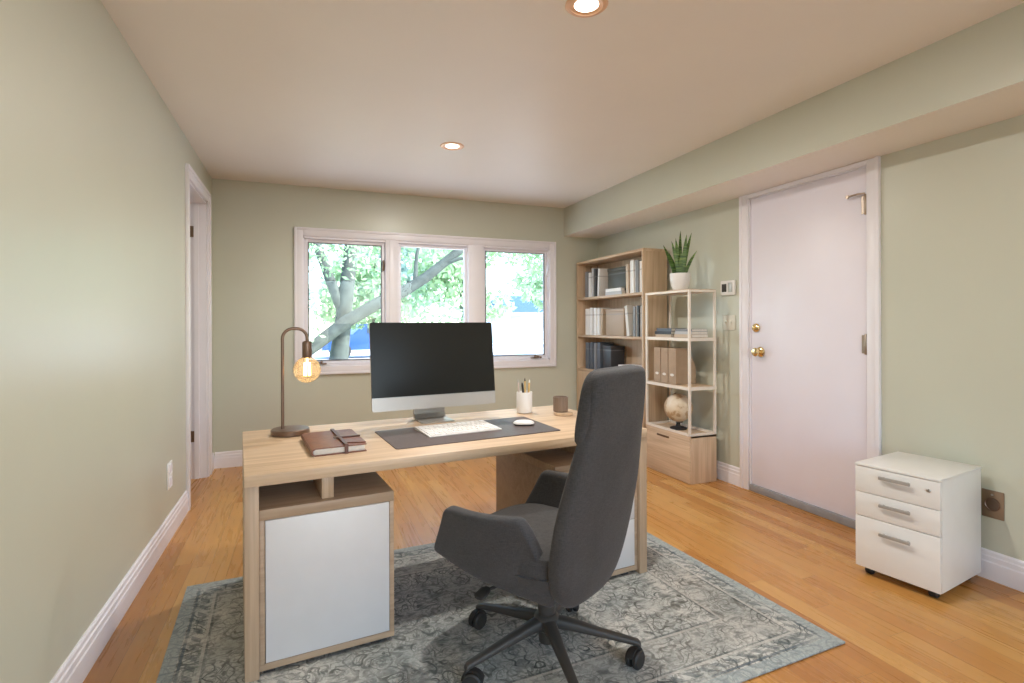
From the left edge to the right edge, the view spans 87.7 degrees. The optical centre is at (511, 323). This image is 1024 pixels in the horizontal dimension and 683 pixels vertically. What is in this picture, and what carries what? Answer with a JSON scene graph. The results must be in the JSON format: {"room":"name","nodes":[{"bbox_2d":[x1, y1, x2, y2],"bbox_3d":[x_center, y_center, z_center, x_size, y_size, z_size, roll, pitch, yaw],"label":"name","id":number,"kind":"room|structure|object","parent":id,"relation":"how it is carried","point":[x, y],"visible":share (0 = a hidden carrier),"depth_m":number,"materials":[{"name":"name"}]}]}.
{"room":"office","nodes":[
{"label":"office","id":0,"kind":"room"},
{"bbox_2d":[0,0,212,682],"bbox_3d":[-1.321,-0.009,1.125,0.140,2.566,7.658,0,0,-21],"label":"wall","id":1,"kind":"structure","parent":0,"point":[93,158],"depth_m":1.91,"materials":[{"name":"green paint"}]},
{"bbox_2d":[50,490,188,682],"bbox_3d":[-1.033,1.202,0.614,0.016,0.142,6.500,0,0,-21],"label":"baseboard","id":2,"kind":"structure","parent":1,"relation":"attached to","point":[84,655],"depth_m":2.26,"materials":[{"name":"white paint"}]},
{"bbox_2d":[167,460,171,490],"bbox_3d":[-2.042,0.901,3.184,0.011,0.156,0.110,0,0,-21],"label":"wall outlet","id":3,"kind":"object","parent":1,"relation":"attached to","point":[169,465],"visible":1,"depth_m":3.16,"materials":[{"name":"white plastic"}]},
{"bbox_2d":[169,462,171,473],"bbox_3d":[-2.039,0.862,3.185,0.005,0.056,0.060,0,0,-21],"label":"socket","id":4,"kind":"object","parent":3,"relation":"attached to","point":[170,463],"depth_m":3.18,"materials":[{"name":"white paint"}]},
{"bbox_2d":[190,226,193,441],"bbox_3d":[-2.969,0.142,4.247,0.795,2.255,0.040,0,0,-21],"label":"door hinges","id":5,"kind":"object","parent":1,"relation":"in","point":[191,227],"depth_m":4.39,"materials":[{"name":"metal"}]},
{"bbox_2d":[185,163,211,509],"bbox_3d":[-2.458,0.089,4.064,0.164,2.378,0.956,0,0,-21],"label":"door frame","id":6,"kind":"structure","parent":1,"relation":"attached to","point":[198,205],"depth_m":4.40,"materials":[{"name":"white paint"}]},
{"bbox_2d":[212,453,214,471],"bbox_3d":[-2.604,1.207,4.629,0.016,0.142,0.193,0,0,-21],"label":"baseboard","id":7,"kind":"structure","parent":1,"relation":"attached to","point":[213,458],"depth_m":4.65,"materials":[{"name":"white paint"}]},
{"bbox_2d":[212,178,597,457],"bbox_3d":[-0.854,-0.010,5.495,4.195,2.566,0.140,0,0,-21],"label":"wall","id":8,"kind":"structure","parent":0,"point":[253,223],"depth_m":4.96,"materials":[{"name":"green paint"}]},
{"bbox_2d":[215,450,242,468],"bbox_3d":[-0.814,1.202,5.425,3.899,0.142,0.016,0,0,-21],"label":"baseboard","id":9,"kind":"structure","parent":8,"relation":"attached to","point":[225,459],"depth_m":4.75,"materials":[{"name":"white paint"}]},
{"bbox_2d":[294,227,556,375],"bbox_3d":[-0.788,-0.215,5.498,2.696,1.381,0.182,0,0,-21],"label":"window","id":10,"kind":"structure","parent":8,"relation":"in","point":[475,249],"depth_m":5.34,"materials":[{"name":"white paint"}]},
{"bbox_2d":[83,456,1023,682],"bbox_3d":[-0.106,1.330,1.593,5.655,0.120,7.948,0,0,-21],"label":"floor","id":11,"kind":"structure","parent":0,"point":[892,630],"depth_m":2.65,"materials":[{"name":"brown wood"}]},
{"bbox_2d":[156,532,844,682],"bbox_3d":[-0.124,1.265,2.342,2.444,0.008,1.610,0,0,-24],"label":"area rug","id":12,"kind":"object","parent":11,"relation":"on","point":[693,622],"visible":0.69,"depth_m":2.15,"materials":[{"name":"grey fabric"}]},
{"bbox_2d":[242,405,646,682],"bbox_3d":[-0.328,0.897,2.678,1.825,0.728,0.885,0,0,-27],"label":"office desk","id":13,"kind":"object","parent":12,"relation":"on","point":[318,532],"visible":0.7,"depth_m":2.06,"materials":[{"name":"brown wood"}]},
{"bbox_2d":[270,327,311,436],"bbox_3d":[-1.056,0.275,2.608,0.230,0.519,0.176,0,0,-27],"label":"desk lamp","id":14,"kind":"object","parent":13,"relation":"on","point":[289,430],"visible":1,"depth_m":2.58,"materials":[{"name":"brown metal"}]},
{"bbox_2d":[302,341,311,357],"bbox_3d":[-1.011,0.125,2.631,0.046,0.084,0.046,0,0,-27],"label":"socket","id":15,"kind":"object","parent":14,"relation":"attached to","point":[306,345],"depth_m":2.61,"materials":[{"name":"brown metal"}]},
{"bbox_2d":[301,429,366,456],"bbox_3d":[-0.788,0.513,2.344,0.224,0.042,0.366,0,0,-28],"label":"leather journal","id":16,"kind":"object","parent":13,"relation":"on","point":[344,441],"visible":1,"depth_m":2.26,"materials":[{"name":"brown leather"}]},
{"bbox_2d":[369,322,494,423],"bbox_3d":[-0.426,0.262,2.957,0.709,0.541,0.180,0,0,-27],"label":"desktop computer","id":17,"kind":"object","parent":13,"relation":"on","point":[424,368],"visible":1,"depth_m":2.94,"materials":[{"name":"silver metal"}]},
{"bbox_2d":[375,416,559,448],"bbox_3d":[-0.213,0.531,2.654,0.854,0.003,0.451,0,0,-27],"label":"desk mat","id":18,"kind":"object","parent":13,"relation":"on","point":[404,438],"visible":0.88,"depth_m":2.55,"materials":[{"name":"grey leather"}]},
{"bbox_2d":[414,420,501,436],"bbox_3d":[-0.271,0.521,2.674,0.380,0.016,0.224,0,0,-29],"label":"keyboard","id":19,"kind":"object","parent":18,"relation":"on","point":[436,430],"visible":1,"depth_m":2.65,"materials":[{"name":"white plastic"}]},
{"bbox_2d":[513,420,533,425],"bbox_3d":[0.062,0.515,2.788,0.112,0.026,0.072,0,0,-1],"label":"computer mouse","id":20,"kind":"object","parent":18,"relation":"on","point":[517,422],"visible":1,"depth_m":2.76,"materials":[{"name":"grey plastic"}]},
{"bbox_2d":[516,391,531,413],"bbox_3d":[0.074,0.469,3.197,0.095,0.125,0.095,0,0,-27],"label":"pencil cup","id":21,"kind":"object","parent":13,"relation":"on","point":[524,400],"visible":0.96,"depth_m":3.16,"materials":[{"name":"white ceramic"}]},
{"bbox_2d":[554,411,572,415],"bbox_3d":[0.300,0.522,3.116,0.112,0.017,0.112,0,0,-27],"label":"coaster","id":22,"kind":"object","parent":13,"relation":"on","point":[568,413],"visible":0.84,"depth_m":3.07,"materials":[{"name":"brown wood"}]},
{"bbox_2d":[553,396,567,412],"bbox_3d":[0.284,0.469,3.125,0.088,0.087,0.088,0,0,-27],"label":"wooden cup","id":23,"kind":"object","parent":22,"relation":"on","point":[560,403],"visible":1,"depth_m":3.09,"materials":[{"name":"brown wood"}]},
{"bbox_2d":[434,365,645,682],"bbox_3d":[0.132,0.704,2.034,0.706,1.110,0.713,0,0,39],"label":"office chair","id":24,"kind":"object","parent":12,"relation":"on","point":[555,550],"visible":1,"depth_m":1.81,"materials":[{"name":"grey fabric"}]},
{"bbox_2d":[491,503,557,580],"bbox_3d":[0.075,0.817,2.064,0.550,0.099,0.490,0,0,39],"label":"seat cushion","id":25,"kind":"object","parent":24,"relation":"on","point":[520,564],"depth_m":1.81,"materials":[{"name":"grey fabric"}]},
{"bbox_2d":[576,248,667,427],"bbox_3d":[1.069,0.289,5.457,0.289,1.955,1.265,0,0,-21],"label":"bookcase","id":26,"kind":"object","parent":11,"relation":"on","point":[654,261],"visible":0.29,"depth_m":4.92,"materials":[{"name":"brown wood"}]},
{"bbox_2d":[585,309,589,334],"bbox_3d":[0.906,-0.023,5.903,0.170,0.285,0.073,0,0,-21],"label":"book","id":27,"kind":"object","parent":26,"relation":"on","point":[587,311],"visible":0.38,"depth_m":5.86,"materials":[{"name":"beige paper"}]},
{"bbox_2d":[586,342,589,368],"bbox_3d":[0.907,0.347,5.903,0.170,0.285,0.073,0,0,-21],"label":"book","id":28,"kind":"object","parent":26,"relation":"on","point":[587,343],"visible":0.38,"depth_m":5.87,"materials":[{"name":"paper"}]},
{"bbox_2d":[585,272,591,296],"bbox_3d":[0.899,-0.433,5.917,0.170,0.285,0.053,0,0,-21],"label":"book","id":29,"kind":"object","parent":26,"relation":"on","point":[586,273],"visible":0.22,"depth_m":5.88,"materials":[{"name":"beige paper"}]},
{"bbox_2d":[589,273,591,296],"bbox_3d":[0.930,-0.426,5.872,0.170,0.270,0.048,0,0,-21],"label":"book","id":30,"kind":"object","parent":26,"relation":"on","point":[590,274],"visible":0.22,"depth_m":5.82,"materials":[{"name":"beige paper"}]},
{"bbox_2d":[590,308,593,334],"bbox_3d":[0.942,-0.029,5.844,0.170,0.295,0.058,0,0,-21],"label":"book","id":31,"kind":"object","parent":26,"relation":"on","point":[591,309],"visible":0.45,"depth_m":5.80,"materials":[{"name":"beige paper"}]},
{"bbox_2d":[592,268,597,296],"bbox_3d":[0.951,-0.446,5.786,0.170,0.310,0.023,0,0,-21],"label":"book","id":32,"kind":"object","parent":26,"relation":"on","point":[592,268],"visible":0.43,"depth_m":5.76,"materials":[{"name":"beige paper"}]},
{"bbox_2d":[590,342,600,368],"bbox_3d":[0.943,0.344,5.844,0.170,0.290,0.058,0,0,-21],"label":"book","id":33,"kind":"object","parent":26,"relation":"on","point":[591,343],"visible":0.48,"depth_m":5.81,"materials":[{"name":"paper"}]},
{"bbox_2d":[594,308,596,334],"bbox_3d":[0.967,-0.026,5.747,0.170,0.290,0.048,0,0,-21],"label":"book","id":34,"kind":"object","parent":26,"relation":"on","point":[595,309],"visible":0.28,"depth_m":5.70,"materials":[{"name":"beige paper"}]},
{"bbox_2d":[594,343,596,369],"bbox_3d":[0.969,0.346,5.744,0.170,0.285,0.043,0,0,-21],"label":"book","id":35,"kind":"object","parent":26,"relation":"on","point":[595,344],"visible":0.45,"depth_m":5.71,"materials":[{"name":"beige paper"}]},
{"bbox_2d":[594,269,597,296],"bbox_3d":[0.974,-0.441,5.760,0.170,0.300,0.038,0,0,-21],"label":"book","id":36,"kind":"object","parent":26,"relation":"on","point":[595,270],"visible":0.38,"depth_m":5.72,"materials":[{"name":"beige paper"}]},
{"bbox_2d":[597,268,607,295],"bbox_3d":[1.002,-0.442,5.721,0.170,0.301,0.051,0,0,-21],"label":"book","id":37,"kind":"object","parent":26,"relation":"on","point":[602,273],"visible":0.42,"depth_m":5.69,"materials":[{"name":"beige paper"}]},
{"bbox_2d":[601,309,605,334],"bbox_3d":[1.026,-0.022,5.663,0.170,0.281,0.047,0,0,-21],"label":"book","id":38,"kind":"object","parent":26,"relation":"on","point":[603,311],"visible":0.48,"depth_m":5.62,"materials":[{"name":"beige paper"}]},
{"bbox_2d":[597,308,612,334],"bbox_3d":[0.997,-0.024,5.705,0.170,0.285,0.048,0,0,-21],"label":"book","id":39,"kind":"object","parent":26,"relation":"on","point":[598,309],"visible":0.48,"depth_m":5.67,"materials":[{"name":"beige paper"}]},
{"bbox_2d":[597,342,613,368],"bbox_3d":[1.000,0.344,5.700,0.170,0.290,0.058,0,0,-21],"label":"book","id":40,"kind":"object","parent":26,"relation":"on","point":[599,345],"visible":0.42,"depth_m":5.65,"materials":[{"name":"paper"}]},
{"bbox_2d":[603,345,624,367],"bbox_3d":[1.058,0.358,5.552,0.171,0.262,0.156,0,0,-21],"label":"storage box","id":41,"kind":"object","parent":26,"relation":"on","point":[613,355],"visible":0.77,"depth_m":5.49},
{"bbox_2d":[605,291,624,294],"bbox_3d":[1.038,-0.309,5.357,0.050,0.035,0.300,0,0,-21],"label":"book","id":42,"kind":"object","parent":26,"relation":"on","point":[612,292],"visible":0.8,"depth_m":5.33,"materials":[{"name":"beige paper"}]},
{"bbox_2d":[606,287,624,291],"bbox_3d":[1.036,-0.342,5.356,0.050,0.030,0.280,0,0,-21],"label":"book","id":43,"kind":"object","parent":42,"relation":"on","point":[621,288],"visible":0.9,"depth_m":5.30,"materials":[{"name":"beige paper"}]},
{"bbox_2d":[606,308,626,335],"bbox_3d":[1.113,-0.018,5.402,0.176,0.272,0.336,0,0,-21],"label":"storage box","id":44,"kind":"object","parent":26,"relation":"on","point":[615,318],"visible":0.7,"depth_m":5.34,"materials":[{"name":"beige cardboard"}]},
{"bbox_2d":[607,266,625,293],"bbox_3d":[1.127,-0.430,5.419,0.156,0.277,0.336,0,0,-21],"label":"storage box","id":45,"kind":"object","parent":26,"relation":"on","point":[616,276],"visible":0.5,"depth_m":5.37,"materials":[{"name":"grey cardboard"}]},
{"bbox_2d":[626,264,629,292],"bbox_3d":[1.190,-0.435,5.174,0.170,0.285,0.043,0,-1,-21],"label":"book","id":46,"kind":"object","parent":26,"relation":"on","point":[627,265],"visible":0.22,"depth_m":5.13,"materials":[{"name":"beige paper"}]},
{"bbox_2d":[630,260,634,292],"bbox_3d":[1.223,-0.449,5.122,0.170,0.315,0.058,0,0,-21],"label":"book","id":47,"kind":"object","parent":26,"relation":"on","point":[632,262],"visible":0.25,"depth_m":5.08,"materials":[{"name":"beige paper"}]},
{"bbox_2d":[624,305,641,335],"bbox_3d":[1.188,-0.031,5.181,0.170,0.298,0.084,0,0,-21],"label":"book","id":48,"kind":"object","parent":26,"relation":"on","point":[628,308],"visible":0.42,"depth_m":5.15,"materials":[{"name":"beige paper"}]},
{"bbox_2d":[633,306,636,335],"bbox_3d":[1.238,-0.025,5.089,0.170,0.285,0.038,0,0,-21],"label":"book","id":49,"kind":"object","parent":26,"relation":"on","point":[634,307],"visible":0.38,"depth_m":5.05,"materials":[{"name":"beige paper"}]},
{"bbox_2d":[635,260,641,292],"bbox_3d":[1.249,-0.445,5.024,0.170,0.305,0.048,0,0,-21],"label":"book","id":50,"kind":"object","parent":26,"relation":"on","point":[637,262],"visible":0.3,"depth_m":4.98,"materials":[{"name":"beige paper"}]},
{"bbox_2d":[637,305,639,336],"bbox_3d":[1.256,-0.027,5.010,0.170,0.290,0.028,0,0,-21],"label":"book","id":51,"kind":"object","parent":26,"relation":"on","point":[638,307],"visible":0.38,"depth_m":4.97,"materials":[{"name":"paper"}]},
{"bbox_2d":[640,261,641,291],"bbox_3d":[1.278,-0.440,4.982,0.170,0.295,0.048,0,0,-21],"label":"book","id":52,"kind":"object","parent":26,"relation":"on","point":[640,261],"visible":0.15,"depth_m":4.95,"materials":[{"name":"beige paper"}]},
{"bbox_2d":[640,306,641,336],"bbox_3d":[1.280,-0.025,4.979,0.170,0.285,0.043,0,0,-21],"label":"book","id":53,"kind":"object","parent":26,"relation":"on","point":[640,306],"visible":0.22,"depth_m":4.96,"materials":[{"name":"beige paper"}]},
{"bbox_3d":[1.182,0.474,5.203,0.180,0.028,0.310,0,0,-21],"label":"book","id":54,"kind":"object","parent":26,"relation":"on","visible":0},
{"bbox_3d":[1.185,0.446,5.204,0.180,0.028,0.290,0,0,-21],"label":"book","id":55,"kind":"object","parent":54,"relation":"on","visible":0},
{"bbox_2d":[618,364,641,366],"bbox_3d":[1.189,0.417,5.206,0.180,0.028,0.270,0,0,-21],"label":"book","id":56,"kind":"object","parent":55,"relation":"on","point":[620,364],"visible":0.2,"depth_m":5.30,"materials":[{"name":"beige paper"}]},
{"bbox_2d":[645,289,716,484],"bbox_3d":[1.413,0.494,4.506,0.271,1.542,0.577,0,0,-21],"label":"shelf unit","id":57,"kind":"object","parent":11,"relation":"on","point":[689,456],"visible":0.94,"depth_m":4.29,"materials":[{"name":"brown wood"}]},
{"bbox_2d":[654,347,660,381],"bbox_3d":[1.354,0.351,4.667,0.207,0.298,0.092,0,0,-21],"label":"magazine file","id":58,"kind":"object","parent":57,"relation":"on","point":[657,350],"visible":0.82,"depth_m":4.62,"materials":[{"name":"beige cardboard"}]},
{"bbox_2d":[655,334,673,336],"bbox_3d":[1.376,0.099,4.605,0.170,0.022,0.215,0,0,-21],"label":"book","id":59,"kind":"object","parent":57,"relation":"on","point":[656,335],"visible":0.68,"depth_m":4.56,"materials":[{"name":"beige paper"}]},
{"bbox_2d":[655,331,674,333],"bbox_3d":[1.374,0.075,4.602,0.175,0.026,0.220,0,0,-21],"label":"book","id":60,"kind":"object","parent":59,"relation":"on","point":[656,332],"visible":0.68,"depth_m":4.54,"materials":[{"name":"beige paper"}]},
{"bbox_2d":[657,328,684,330],"bbox_3d":[1.379,0.049,4.604,0.165,0.024,0.200,0,0,-21],"label":"book","id":61,"kind":"object","parent":60,"relation":"on","point":[658,329],"visible":0.8,"depth_m":4.53,"materials":[{"name":"paper"}]},
{"bbox_2d":[661,347,672,382],"bbox_3d":[1.390,0.351,4.574,0.207,0.298,0.092,0,0,-21],"label":"magazine file","id":62,"kind":"object","parent":57,"relation":"on","point":[664,350],"visible":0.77,"depth_m":4.53,"materials":[{"name":"beige cardboard"}]},
{"bbox_2d":[664,393,692,429],"bbox_3d":[1.404,0.736,4.511,0.233,0.303,0.244,0,0,-21],"label":"desk globe","id":63,"kind":"object","parent":57,"relation":"on","point":[675,405],"visible":0.91,"depth_m":4.43,"materials":[{"name":"beige plastic"}]},
{"bbox_2d":[663,231,696,289],"bbox_3d":[1.418,-0.528,4.470,0.243,0.503,0.168,0,0,-21],"label":"potted snake plant","id":64,"kind":"object","parent":57,"relation":"on","point":[679,277],"visible":0.95,"depth_m":4.43,"materials":[{"name":"green plant"}]},
{"bbox_2d":[668,348,695,384],"bbox_3d":[1.428,0.351,4.478,0.207,0.298,0.098,0,0,-21],"label":"magazine file","id":65,"kind":"object","parent":57,"relation":"on","point":[677,357],"visible":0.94,"depth_m":4.43,"materials":[{"name":"beige cardboard"}]},
{"bbox_2d":[674,334,707,337],"bbox_3d":[1.472,0.097,4.386,0.170,0.026,0.215,0,0,-21],"label":"book","id":66,"kind":"object","parent":57,"relation":"on","point":[675,335],"visible":0.77,"depth_m":4.30,"materials":[{"name":"beige paper"}]},
{"bbox_2d":[675,331,707,333],"bbox_3d":[1.474,0.072,4.389,0.165,0.022,0.210,0,0,-21],"label":"book","id":67,"kind":"object","parent":66,"relation":"on","point":[676,332],"visible":0.75,"depth_m":4.32,"materials":[{"name":"beige paper"}]},
{"bbox_2d":[675,329,706,331],"bbox_3d":[1.476,0.051,4.390,0.160,0.020,0.200,0,0,-21],"label":"book","id":68,"kind":"object","parent":67,"relation":"on","point":[692,330],"visible":0.82,"depth_m":4.31,"materials":[{"name":"beige paper"}]},
{"bbox_2d":[855,451,981,597],"bbox_3d":[2.019,0.983,2.665,0.468,0.561,0.367,0,0,-30],"label":"file cabinet","id":69,"kind":"object","parent":11,"relation":"on","point":[918,517],"visible":1,"depth_m":2.54,"materials":[{"name":"white metal"}]},
{"bbox_2d":[101,0,1023,207],"bbox_3d":[0.113,-1.371,1.011,5.655,0.150,9.198,0,0,-21],"label":"ceiling","id":70,"kind":"structure","parent":0,"point":[547,105],"depth_m":2.80,"materials":[{"name":"paint"}]},
{"bbox_2d":[440,142,463,149],"bbox_3d":[-0.435,-1.291,3.879,0.174,0.008,0.174,0,0,-21],"label":"recessed light","id":71,"kind":"object","parent":70,"relation":"in","point":[447,145],"visible":1,"depth_m":3.87,"materials":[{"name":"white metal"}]},
{"bbox_2d":[565,0,607,17],"bbox_3d":[0.303,-1.293,2.166,0.174,0.008,0.174,0,0,-21],"label":"recessed light","id":72,"kind":"object","parent":70,"relation":"in","point":[578,8],"visible":1,"depth_m":2.17,"materials":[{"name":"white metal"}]},
{"bbox_2d":[598,114,1023,560],"bbox_3d":[2.455,-0.021,2.603,0.140,2.566,7.658,0,0,-21],"label":"wall","id":73,"kind":"structure","parent":0,"point":[952,207],"depth_m":2.85,"materials":[{"name":"green paint"}]},
{"bbox_2d":[717,461,739,486],"bbox_3d":[1.386,1.195,5.130,0.016,0.142,2.137,0,0,-21],"label":"baseboard","id":74,"kind":"structure","parent":73,"relation":"attached to","point":[728,473],"depth_m":4.25,"materials":[{"name":"white paint"}]},
{"bbox_2d":[721,280,735,295],"bbox_3d":[1.722,-0.287,4.248,0.024,0.116,0.150,0,0,-21],"label":"thermostat","id":75,"kind":"object","parent":73,"relation":"attached to","point":[728,287],"visible":1,"depth_m":4.23,"materials":[{"name":"white plastic"}]},
{"bbox_2d":[723,315,735,329],"bbox_3d":[1.724,-0.011,4.248,0.022,0.120,0.136,0,0,-21],"label":"light switch","id":76,"kind":"object","parent":73,"relation":"attached to","point":[729,321],"visible":1,"depth_m":4.24,"materials":[{"name":"white plastic"}]},
{"bbox_2d":[564,3,1023,238],"bbox_3d":[2.181,-1.145,2.497,0.441,0.316,7.658,0,0,-21],"label":"ceiling beam","id":77,"kind":"structure","parent":73,"relation":"attached to","point":[970,78],"depth_m":2.93,"materials":[{"name":"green paint"}]},
{"bbox_2d":[750,168,866,529],"bbox_3d":[1.971,0.159,3.627,0.117,2.208,0.904,0,0,-21],"label":"door","id":78,"kind":"structure","parent":73,"relation":"in","point":[809,336],"depth_m":3.58,"materials":[{"name":"white paint"}]},
{"bbox_2d":[739,156,881,489],"bbox_3d":[2.031,0.139,3.656,0.164,2.249,1.076,0,0,-21],"label":"door frame","id":79,"kind":"structure","parent":73,"relation":"attached to","point":[873,165],"depth_m":3.22,"materials":[{"name":"white paint"}]},
{"bbox_2d":[982,488,1003,520],"bbox_3d":[2.367,0.889,2.626,0.013,0.136,0.092,0,0,-21],"label":"wall outlet","id":80,"kind":"object","parent":73,"relation":"attached to","point":[992,501],"visible":1,"depth_m":2.62,"materials":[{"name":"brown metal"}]},
{"bbox_2d":[977,547,1023,591],"bbox_3d":[2.977,1.190,1.067,0.016,0.142,4.420,0,0,-21],"label":"baseboard","id":81,"kind":"structure","parent":73,"relation":"attached to","point":[1000,568],"depth_m":2.58,"materials":[{"name":"white paint"}]},
{"label":"outside","id":82,"kind":"structure","parent":0,"visible":0},
{"bbox_2d":[309,334,542,354],"bbox_3d":[-8.083,1.546,48.110,140.000,0.200,84.502,0,0,-21],"label":"ground","id":83,"kind":"structure","parent":82,"point":[498,348],"depth_m":30.77,"materials":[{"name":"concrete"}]},
{"bbox_2d":[309,252,317,266],"bbox_3d":[-16.142,-3.073,33.609,7.367,9.300,6.542,0,0,45],"label":"tree","id":84,"kind":"object","parent":83,"relation":"on","point":[312,253],"visible":0.02,"depth_m":33.68,"materials":[{"name":"grey plant"}]},
{"bbox_2d":[312,252,430,330],"bbox_3d":[-4.733,-0.492,18.071,3.938,4.065,3.328,0,0,-2],"label":"tree","id":85,"kind":"object","parent":83,"relation":"on","point":[370,281],"visible":0.34,"depth_m":17.60,"materials":[{"name":"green plant"}]},
{"bbox_2d":[355,247,432,309],"bbox_3d":[-8.084,-2.732,36.255,6.403,8.566,6.045,0,0,-21],"label":"tree","id":86,"kind":"object","parent":83,"relation":"on","point":[404,269],"visible":0.02,"depth_m":35.23,"materials":[{"name":"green plant"}]},
{"bbox_2d":[403,248,516,322],"bbox_3d":[-1.822,-0.817,18.136,2.999,4.695,3.747,0,0,45],"label":"tree","id":87,"kind":"object","parent":83,"relation":"on","point":[440,281],"visible":0.52,"depth_m":17.42,"materials":[{"name":"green plant"}]},
{"bbox_2d":[486,295,542,342],"bbox_3d":[2.116,-0.437,43.541,8.300,3.700,7.200,0,0,-16],"label":"house","id":88,"kind":"structure","parent":83,"relation":"on","point":[524,325],"depth_m":40.16,"materials":[{"name":"white"}]},
{"bbox_2d":[513,267,542,312],"bbox_3d":[3.069,-2.313,23.415,6.735,7.657,5.233,0,0,-21],"label":"tree","id":89,"kind":"object","parent":83,"relation":"on","point":[536,302],"visible":0.03,"depth_m":22.63,"materials":[{"name":"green plant"}]},
{"bbox_3d":[-17.673,1.467,7.579,32.600,0.020,9.000,0,0,-21],"label":"lawn","id":90,"kind":"structure","parent":83,"relation":"on","visible":0},
{"bbox_2d":[309,284,318,314],"bbox_3d":[-7.383,-1.747,14.834,4.310,6.593,4.364,0,0,-21],"label":"tree","id":91,"kind":"object","parent":90,"relation":"on","point":[312,296],"visible":0.02,"depth_m":16.00,"materials":[{"name":"grey plant"}]},
{"bbox_2d":[309,243,542,358],"bbox_3d":[-1.469,-0.898,11.039,7.520,4.871,2.541,0,0,-21],"label":"leaning tree","id":92,"kind":"object","parent":90,"relation":"on","point":[342,296],"visible":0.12,"depth_m":9.97,"materials":[{"name":"grey plant"}]},
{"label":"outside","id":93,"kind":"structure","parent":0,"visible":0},
{"bbox_2d":[309,350,369,359],"bbox_3d":[-26.698,1.495,17.470,42.999,0.020,14.000,0,0,-21],"label":"street","id":94,"kind":"structure","parent":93,"point":[355,354],"depth_m":24.09,"materials":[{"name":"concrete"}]},
{"bbox_2d":[320,324,369,356],"bbox_3d":[-6.047,0.693,22.868,4.200,1.448,1.760,0,0,-27],"label":"parked car","id":95,"kind":"object","parent":94,"relation":"on","point":[359,339],"visible":0.14,"depth_m":21.82,"materials":[{"name":"blue paint"}]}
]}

